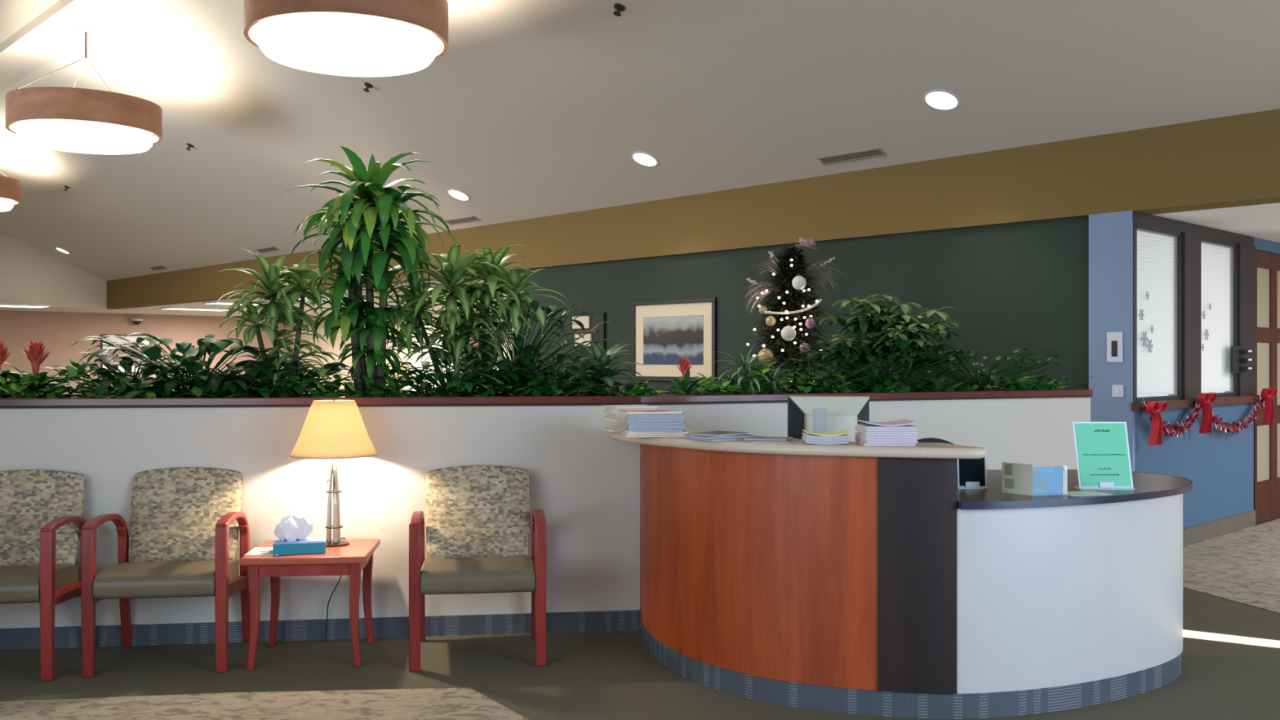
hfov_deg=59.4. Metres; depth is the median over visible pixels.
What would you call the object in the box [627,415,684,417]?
magazine
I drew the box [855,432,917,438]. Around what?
booklet
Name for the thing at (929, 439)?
office chair
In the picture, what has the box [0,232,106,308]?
wall
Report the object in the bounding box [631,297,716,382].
framed picture
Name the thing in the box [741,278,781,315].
pick
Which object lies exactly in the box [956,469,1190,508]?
countertop
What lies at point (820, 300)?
bead garland
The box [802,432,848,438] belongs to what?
booklet
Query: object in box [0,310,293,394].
wall
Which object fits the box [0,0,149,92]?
ceiling
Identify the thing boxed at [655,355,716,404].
bromeliad
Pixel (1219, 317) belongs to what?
window
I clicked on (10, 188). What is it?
pendant light
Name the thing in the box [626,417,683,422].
magazine
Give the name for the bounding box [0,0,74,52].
beam
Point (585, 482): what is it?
half wall
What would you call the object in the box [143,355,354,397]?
leafy shrub
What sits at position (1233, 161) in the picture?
beam
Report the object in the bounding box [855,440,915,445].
booklet
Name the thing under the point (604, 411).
booklet
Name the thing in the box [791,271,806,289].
bauble
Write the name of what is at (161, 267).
ceiling vent
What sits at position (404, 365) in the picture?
table lamp
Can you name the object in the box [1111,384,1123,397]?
light switch
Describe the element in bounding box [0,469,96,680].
armchair
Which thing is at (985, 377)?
leafy shrub
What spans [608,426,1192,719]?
reception desk
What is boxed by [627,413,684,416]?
magazine
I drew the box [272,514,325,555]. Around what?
tissue box
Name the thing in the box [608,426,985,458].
countertop
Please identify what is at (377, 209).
plant
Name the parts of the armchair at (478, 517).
leg, armrest, leg, seat, backrest, leg, armrest, leg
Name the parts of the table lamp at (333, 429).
lamp shade, rod, lamp cord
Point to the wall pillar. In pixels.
(1110, 234)
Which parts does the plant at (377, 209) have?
stem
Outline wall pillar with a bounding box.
[1088,210,1134,471]
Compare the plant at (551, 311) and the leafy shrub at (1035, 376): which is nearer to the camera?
the plant at (551, 311)
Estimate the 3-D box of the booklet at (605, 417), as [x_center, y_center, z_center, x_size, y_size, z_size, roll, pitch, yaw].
[-0.046,0.278,5.355,0.210,0.010,0.200,0,0,-18]
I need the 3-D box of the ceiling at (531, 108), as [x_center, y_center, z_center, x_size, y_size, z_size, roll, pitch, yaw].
[-3.135,-2.510,11.800,4.000,1.820,26.331,0,0,-44]
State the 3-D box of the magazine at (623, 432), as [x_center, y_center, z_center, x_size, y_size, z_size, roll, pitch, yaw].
[0.064,0.326,5.019,0.270,0.007,0.200,0,0,-8]
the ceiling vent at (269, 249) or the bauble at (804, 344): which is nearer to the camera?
the bauble at (804, 344)
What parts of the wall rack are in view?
plate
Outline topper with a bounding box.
[795,236,817,273]
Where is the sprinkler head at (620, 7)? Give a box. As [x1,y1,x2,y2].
[613,3,625,16]
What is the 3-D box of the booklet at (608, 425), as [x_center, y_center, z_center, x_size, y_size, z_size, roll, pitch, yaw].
[-0.053,0.311,5.363,0.210,0.010,0.200,0,0,-11]
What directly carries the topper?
attached to the tree
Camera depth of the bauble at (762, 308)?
8.70 m
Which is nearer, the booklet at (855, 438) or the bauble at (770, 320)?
the booklet at (855, 438)
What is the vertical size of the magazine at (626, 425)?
0.008 m
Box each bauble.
[757,344,773,364]
[758,302,767,314]
[765,314,775,326]
[781,321,795,341]
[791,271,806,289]
[799,340,809,353]
[804,314,815,328]
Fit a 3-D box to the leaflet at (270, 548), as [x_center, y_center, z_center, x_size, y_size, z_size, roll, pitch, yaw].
[-1.700,0.884,5.270,0.160,0.002,0.090,0,0,-29]
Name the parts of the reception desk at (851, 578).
cherry panel, dark panel, cream panel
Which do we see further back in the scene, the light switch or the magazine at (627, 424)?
the light switch
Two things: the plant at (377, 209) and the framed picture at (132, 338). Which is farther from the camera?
the framed picture at (132, 338)
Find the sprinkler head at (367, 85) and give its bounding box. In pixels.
[363,82,373,92]
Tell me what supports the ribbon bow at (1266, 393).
attached to the tinsel garland at (1221, 425)
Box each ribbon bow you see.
[1146,400,1167,445]
[1196,392,1216,433]
[1260,387,1277,424]
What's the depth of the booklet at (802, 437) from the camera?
4.50 m
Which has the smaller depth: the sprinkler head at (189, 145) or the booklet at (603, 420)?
the booklet at (603, 420)
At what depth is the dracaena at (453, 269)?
5.99 m
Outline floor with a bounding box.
[0,518,1279,719]
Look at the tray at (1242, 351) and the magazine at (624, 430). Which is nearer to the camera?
the magazine at (624, 430)
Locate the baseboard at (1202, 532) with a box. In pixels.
[1182,510,1255,546]
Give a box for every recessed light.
[0,303,50,307]
[54,247,70,253]
[159,306,229,311]
[202,300,267,305]
[447,188,470,200]
[631,151,658,167]
[922,88,960,111]
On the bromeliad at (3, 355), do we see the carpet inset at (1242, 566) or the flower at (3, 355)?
the flower at (3, 355)
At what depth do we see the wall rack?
9.13 m
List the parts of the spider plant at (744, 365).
stem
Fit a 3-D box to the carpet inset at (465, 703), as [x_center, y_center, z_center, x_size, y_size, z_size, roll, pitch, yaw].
[-1.550,1.398,3.493,3.700,0.004,2.585,0,0,0]
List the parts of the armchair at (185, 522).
leg, armrest, leg, seat, backrest, leg, armrest, rail, leg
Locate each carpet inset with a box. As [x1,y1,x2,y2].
[0,687,528,719]
[1182,518,1279,613]
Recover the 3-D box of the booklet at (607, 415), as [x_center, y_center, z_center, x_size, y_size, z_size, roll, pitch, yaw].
[-0.040,0.267,5.357,0.210,0.010,0.200,0,0,-16]
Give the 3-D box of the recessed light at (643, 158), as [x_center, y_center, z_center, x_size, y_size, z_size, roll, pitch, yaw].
[0.046,-1.869,10.452,0.250,0.114,0.270,0,0,-40]
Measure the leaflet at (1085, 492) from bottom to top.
0.002 m
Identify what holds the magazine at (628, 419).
on the magazine at (626, 418)
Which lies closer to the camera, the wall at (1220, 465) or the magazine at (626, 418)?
the magazine at (626, 418)
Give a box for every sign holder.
[956,446,987,488]
[1072,422,1134,489]
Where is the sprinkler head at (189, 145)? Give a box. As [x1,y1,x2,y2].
[186,142,194,151]
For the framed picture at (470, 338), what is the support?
attached to the wall at (324, 345)
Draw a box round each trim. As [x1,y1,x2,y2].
[1131,395,1259,411]
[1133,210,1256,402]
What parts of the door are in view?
glass, glass, glass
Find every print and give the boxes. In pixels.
[109,342,143,365]
[643,315,703,364]
[1004,463,1012,475]
[1004,478,1013,488]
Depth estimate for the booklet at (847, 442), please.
4.49 m
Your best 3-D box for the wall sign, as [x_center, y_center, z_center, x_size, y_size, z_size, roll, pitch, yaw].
[3.337,-0.090,7.894,0.015,0.210,0.110,0,0,-44]
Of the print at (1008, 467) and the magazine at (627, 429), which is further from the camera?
the magazine at (627, 429)
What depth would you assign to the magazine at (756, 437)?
4.65 m
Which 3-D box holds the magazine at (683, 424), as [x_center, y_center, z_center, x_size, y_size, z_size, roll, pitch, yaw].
[0.069,0.284,5.020,0.250,0.008,0.200,0,0,-3]
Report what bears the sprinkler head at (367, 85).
attached to the ceiling at (531, 108)
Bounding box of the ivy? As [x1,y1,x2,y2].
[0,358,1066,398]
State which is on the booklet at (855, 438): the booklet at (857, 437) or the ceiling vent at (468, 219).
the booklet at (857, 437)
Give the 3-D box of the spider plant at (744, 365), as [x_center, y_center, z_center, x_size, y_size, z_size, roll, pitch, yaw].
[0.625,0.100,6.367,0.645,0.374,0.457,0,0,0]
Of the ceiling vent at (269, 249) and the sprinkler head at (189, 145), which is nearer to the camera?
the sprinkler head at (189, 145)
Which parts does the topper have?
stem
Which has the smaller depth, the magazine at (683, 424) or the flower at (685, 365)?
the magazine at (683, 424)
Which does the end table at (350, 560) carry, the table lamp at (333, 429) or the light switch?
the table lamp at (333, 429)
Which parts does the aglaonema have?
stem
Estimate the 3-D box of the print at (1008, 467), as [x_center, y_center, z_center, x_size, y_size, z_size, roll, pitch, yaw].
[1.524,0.453,4.644,0.001,0.045,0.036,0,0,-37]
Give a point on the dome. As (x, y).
(136, 322)
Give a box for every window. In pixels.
[1135,222,1182,402]
[1200,235,1237,397]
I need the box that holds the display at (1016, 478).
[1001,462,1067,495]
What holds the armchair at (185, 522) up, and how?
on the floor
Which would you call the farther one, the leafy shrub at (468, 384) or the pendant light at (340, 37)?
the pendant light at (340, 37)
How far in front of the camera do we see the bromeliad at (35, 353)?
5.74 m
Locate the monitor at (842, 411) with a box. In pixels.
[787,395,869,441]
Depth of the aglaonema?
6.03 m
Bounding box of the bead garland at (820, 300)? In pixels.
[764,298,822,314]
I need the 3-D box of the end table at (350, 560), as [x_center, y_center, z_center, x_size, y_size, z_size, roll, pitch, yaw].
[-1.545,1.145,5.315,0.556,0.511,0.524,0,0,-6]
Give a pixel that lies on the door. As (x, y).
(1266, 437)
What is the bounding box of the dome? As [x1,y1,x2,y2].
[131,319,142,324]
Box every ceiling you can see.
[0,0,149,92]
[0,0,1279,280]
[0,202,1279,317]
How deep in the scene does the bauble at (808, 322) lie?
8.55 m
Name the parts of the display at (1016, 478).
panel, panel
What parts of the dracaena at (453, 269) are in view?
stem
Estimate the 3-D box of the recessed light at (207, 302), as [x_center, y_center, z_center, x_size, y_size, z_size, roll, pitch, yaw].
[-7.186,-1.022,20.350,1.240,0.034,0.600,0,0,-44]
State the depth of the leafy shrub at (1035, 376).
7.39 m
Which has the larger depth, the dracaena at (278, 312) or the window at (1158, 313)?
the window at (1158, 313)
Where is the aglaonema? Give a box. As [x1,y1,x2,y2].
[554,341,652,395]
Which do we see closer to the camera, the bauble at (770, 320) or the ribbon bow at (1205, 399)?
the ribbon bow at (1205, 399)
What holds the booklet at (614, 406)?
on the booklet at (608, 409)
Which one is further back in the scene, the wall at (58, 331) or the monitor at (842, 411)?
the wall at (58, 331)
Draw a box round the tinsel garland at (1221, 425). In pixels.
[1140,392,1268,437]
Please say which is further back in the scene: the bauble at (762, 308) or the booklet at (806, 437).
the bauble at (762, 308)
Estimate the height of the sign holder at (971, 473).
0.180 m
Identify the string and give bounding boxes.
[746,258,822,382]
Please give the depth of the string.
8.64 m
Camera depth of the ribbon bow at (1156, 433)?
7.78 m
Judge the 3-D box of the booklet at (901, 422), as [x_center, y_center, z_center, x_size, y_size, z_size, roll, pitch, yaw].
[0.989,0.252,4.531,0.205,0.020,0.200,0,0,-2]
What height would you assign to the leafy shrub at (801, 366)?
0.302 m
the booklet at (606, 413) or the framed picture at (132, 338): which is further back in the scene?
the framed picture at (132, 338)
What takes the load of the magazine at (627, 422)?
on the magazine at (683, 424)
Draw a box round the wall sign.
[1106,332,1123,362]
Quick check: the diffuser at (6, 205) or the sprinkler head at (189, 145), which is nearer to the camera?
the sprinkler head at (189, 145)
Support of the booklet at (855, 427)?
on the booklet at (855, 429)
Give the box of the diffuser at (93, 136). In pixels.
[16,119,152,154]
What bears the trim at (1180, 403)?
attached to the wall at (1220, 465)
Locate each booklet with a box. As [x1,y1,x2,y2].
[600,421,626,425]
[600,427,622,432]
[602,418,626,422]
[603,404,657,408]
[603,409,621,413]
[603,412,627,415]
[603,416,626,420]
[604,413,627,417]
[604,423,626,427]
[605,407,655,411]
[606,426,626,430]
[801,436,848,442]
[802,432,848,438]
[802,435,848,439]
[802,439,848,444]
[854,418,916,426]
[854,426,918,431]
[854,428,917,433]
[854,435,917,440]
[854,437,918,443]
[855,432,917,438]
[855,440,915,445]
[856,423,916,428]
[857,431,917,435]
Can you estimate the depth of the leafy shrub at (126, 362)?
5.78 m
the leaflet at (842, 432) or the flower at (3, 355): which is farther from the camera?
the flower at (3, 355)
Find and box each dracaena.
[212,248,348,396]
[385,244,568,395]
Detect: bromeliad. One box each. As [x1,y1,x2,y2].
[0,340,50,397]
[0,340,85,397]
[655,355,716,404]
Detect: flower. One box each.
[0,340,11,371]
[21,340,49,373]
[676,355,692,379]
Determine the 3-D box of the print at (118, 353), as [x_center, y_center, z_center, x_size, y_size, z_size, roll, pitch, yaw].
[-11.539,-0.135,25.233,0.740,0.530,0.005,0,0,-44]
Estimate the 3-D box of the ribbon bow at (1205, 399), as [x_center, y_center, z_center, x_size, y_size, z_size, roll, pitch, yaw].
[4.260,0.398,8.444,0.235,0.304,0.075,0,0,-44]
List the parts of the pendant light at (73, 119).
stem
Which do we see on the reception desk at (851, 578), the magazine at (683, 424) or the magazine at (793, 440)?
the magazine at (793, 440)
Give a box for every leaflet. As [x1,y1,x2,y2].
[258,546,272,551]
[802,429,851,435]
[1066,490,1111,496]
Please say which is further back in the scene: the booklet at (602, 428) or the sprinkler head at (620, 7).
the sprinkler head at (620, 7)
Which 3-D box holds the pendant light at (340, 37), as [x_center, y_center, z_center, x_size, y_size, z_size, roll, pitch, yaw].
[-2.070,-2.737,7.970,1.400,1.165,1.400,0,0,0]
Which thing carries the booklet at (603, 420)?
on the booklet at (602, 422)
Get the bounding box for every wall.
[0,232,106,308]
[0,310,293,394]
[0,387,1093,649]
[293,308,514,391]
[515,216,1088,391]
[1134,237,1279,528]
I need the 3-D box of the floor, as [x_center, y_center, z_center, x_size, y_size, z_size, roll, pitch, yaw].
[-3.844,1.450,12.832,15.601,0.100,29.201,0,0,-44]
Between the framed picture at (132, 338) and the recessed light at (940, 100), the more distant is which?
the framed picture at (132, 338)
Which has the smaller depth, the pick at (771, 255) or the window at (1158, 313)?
the window at (1158, 313)
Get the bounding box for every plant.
[70,332,335,397]
[275,146,462,395]
[422,297,617,395]
[709,344,801,394]
[773,337,983,392]
[797,293,971,383]
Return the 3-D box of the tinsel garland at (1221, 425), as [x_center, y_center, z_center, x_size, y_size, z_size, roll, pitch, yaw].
[4.379,0.428,8.605,2.460,0.344,0.139,0,0,-44]
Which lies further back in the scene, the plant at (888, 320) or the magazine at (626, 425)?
the plant at (888, 320)
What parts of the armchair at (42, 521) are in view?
seat, backrest, leg, armrest, rail, leg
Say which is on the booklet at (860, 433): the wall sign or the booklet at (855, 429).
the booklet at (855, 429)
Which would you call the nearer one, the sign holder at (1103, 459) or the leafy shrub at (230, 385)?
the sign holder at (1103, 459)
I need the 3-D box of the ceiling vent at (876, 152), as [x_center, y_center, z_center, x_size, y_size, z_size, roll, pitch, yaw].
[1.742,-1.682,9.291,0.106,0.054,0.620,0,0,-44]
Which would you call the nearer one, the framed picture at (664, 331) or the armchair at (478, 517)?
the armchair at (478, 517)
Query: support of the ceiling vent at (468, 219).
in the ceiling at (531, 108)
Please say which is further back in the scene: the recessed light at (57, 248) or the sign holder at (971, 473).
the recessed light at (57, 248)
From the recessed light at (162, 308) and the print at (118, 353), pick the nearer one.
the recessed light at (162, 308)
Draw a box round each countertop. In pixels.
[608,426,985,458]
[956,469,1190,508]
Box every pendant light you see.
[0,171,20,212]
[5,22,162,154]
[244,0,448,76]
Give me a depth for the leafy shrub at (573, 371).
5.97 m
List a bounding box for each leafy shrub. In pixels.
[40,351,217,397]
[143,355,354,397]
[347,357,550,396]
[490,352,619,395]
[739,355,894,393]
[884,347,1077,391]
[977,373,1094,390]
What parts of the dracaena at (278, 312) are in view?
stem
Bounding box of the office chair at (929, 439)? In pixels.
[916,437,957,507]
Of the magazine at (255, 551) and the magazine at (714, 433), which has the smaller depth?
the magazine at (714, 433)
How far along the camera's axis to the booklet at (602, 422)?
5.25 m
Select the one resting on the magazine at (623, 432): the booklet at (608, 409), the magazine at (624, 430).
the magazine at (624, 430)
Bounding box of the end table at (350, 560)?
[239,538,380,670]
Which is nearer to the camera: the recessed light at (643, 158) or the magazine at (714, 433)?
the magazine at (714, 433)
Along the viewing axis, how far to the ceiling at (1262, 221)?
9.26 m
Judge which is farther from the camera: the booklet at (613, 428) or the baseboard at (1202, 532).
the baseboard at (1202, 532)
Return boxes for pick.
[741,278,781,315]
[754,251,781,284]
[804,257,838,290]
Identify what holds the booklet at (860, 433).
on the booklet at (856, 433)
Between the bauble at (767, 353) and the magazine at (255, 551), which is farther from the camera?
the bauble at (767, 353)
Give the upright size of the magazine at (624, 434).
0.007 m
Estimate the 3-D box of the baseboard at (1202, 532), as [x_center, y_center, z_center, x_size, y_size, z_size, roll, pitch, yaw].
[4.313,1.335,8.649,2.440,0.130,0.014,0,0,-44]
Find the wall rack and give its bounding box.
[1231,346,1252,373]
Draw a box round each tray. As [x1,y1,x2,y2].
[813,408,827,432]
[1240,349,1252,354]
[1240,358,1252,363]
[1240,366,1252,371]
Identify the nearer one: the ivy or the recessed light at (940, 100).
the ivy
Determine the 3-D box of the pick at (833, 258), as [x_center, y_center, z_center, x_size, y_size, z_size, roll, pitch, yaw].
[1.430,-0.677,8.801,0.307,0.261,0.280,0,0,0]
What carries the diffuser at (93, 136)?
attached to the pendant light at (73, 119)
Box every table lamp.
[288,399,377,639]
[385,361,409,383]
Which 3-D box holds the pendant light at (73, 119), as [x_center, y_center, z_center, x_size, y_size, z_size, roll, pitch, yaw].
[-5.526,-2.737,11.200,1.400,1.165,1.400,0,0,0]
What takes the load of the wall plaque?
attached to the wall at (1011, 286)
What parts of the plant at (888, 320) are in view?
stem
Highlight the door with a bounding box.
[1253,250,1279,524]
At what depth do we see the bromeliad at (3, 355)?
5.77 m
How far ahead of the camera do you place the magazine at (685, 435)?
4.72 m
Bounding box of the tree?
[746,246,840,390]
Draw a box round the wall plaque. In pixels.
[572,312,605,350]
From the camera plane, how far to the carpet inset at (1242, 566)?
7.61 m
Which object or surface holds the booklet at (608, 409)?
on the booklet at (604, 411)
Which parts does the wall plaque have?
cream panel, cream panel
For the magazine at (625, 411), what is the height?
0.009 m
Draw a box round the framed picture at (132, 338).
[101,333,151,373]
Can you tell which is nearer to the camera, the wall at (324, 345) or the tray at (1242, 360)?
the tray at (1242, 360)
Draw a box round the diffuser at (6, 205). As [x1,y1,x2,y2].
[0,197,13,212]
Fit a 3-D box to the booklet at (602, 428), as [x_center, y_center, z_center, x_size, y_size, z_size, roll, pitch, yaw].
[-0.057,0.333,5.362,0.210,0.010,0.200,0,0,-19]
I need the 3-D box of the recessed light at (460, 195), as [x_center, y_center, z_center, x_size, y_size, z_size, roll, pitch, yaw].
[-2.046,-1.862,12.667,0.250,0.114,0.270,0,0,-40]
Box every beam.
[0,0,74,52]
[104,108,1279,309]
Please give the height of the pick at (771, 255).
0.295 m
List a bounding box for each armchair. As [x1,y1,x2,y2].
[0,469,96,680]
[80,466,249,677]
[408,465,546,671]
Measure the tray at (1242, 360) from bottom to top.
0.040 m
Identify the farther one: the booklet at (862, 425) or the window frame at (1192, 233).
the window frame at (1192, 233)
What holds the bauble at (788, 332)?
hanging from the tree
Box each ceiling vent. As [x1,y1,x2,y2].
[148,265,167,271]
[254,246,279,253]
[444,215,480,225]
[816,147,885,164]
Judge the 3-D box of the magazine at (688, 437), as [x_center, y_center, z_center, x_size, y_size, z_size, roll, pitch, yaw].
[0.352,0.333,4.799,0.240,0.009,0.190,0,0,-30]
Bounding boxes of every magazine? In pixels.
[244,546,278,555]
[617,409,682,413]
[622,429,688,433]
[622,431,687,435]
[622,432,684,437]
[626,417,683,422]
[626,417,684,420]
[626,422,683,423]
[626,422,685,426]
[626,424,684,427]
[626,425,684,429]
[626,426,683,431]
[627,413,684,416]
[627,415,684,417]
[684,434,755,439]
[687,436,744,441]
[688,431,748,436]
[743,435,793,440]
[745,438,804,443]
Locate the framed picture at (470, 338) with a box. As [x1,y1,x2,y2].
[458,326,487,373]
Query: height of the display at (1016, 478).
0.125 m
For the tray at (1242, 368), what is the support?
on the wall rack
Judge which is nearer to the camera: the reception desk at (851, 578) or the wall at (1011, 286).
the reception desk at (851, 578)
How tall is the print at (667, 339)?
0.480 m
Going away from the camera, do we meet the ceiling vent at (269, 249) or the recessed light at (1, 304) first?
the ceiling vent at (269, 249)
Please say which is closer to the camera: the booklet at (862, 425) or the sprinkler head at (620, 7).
the booklet at (862, 425)

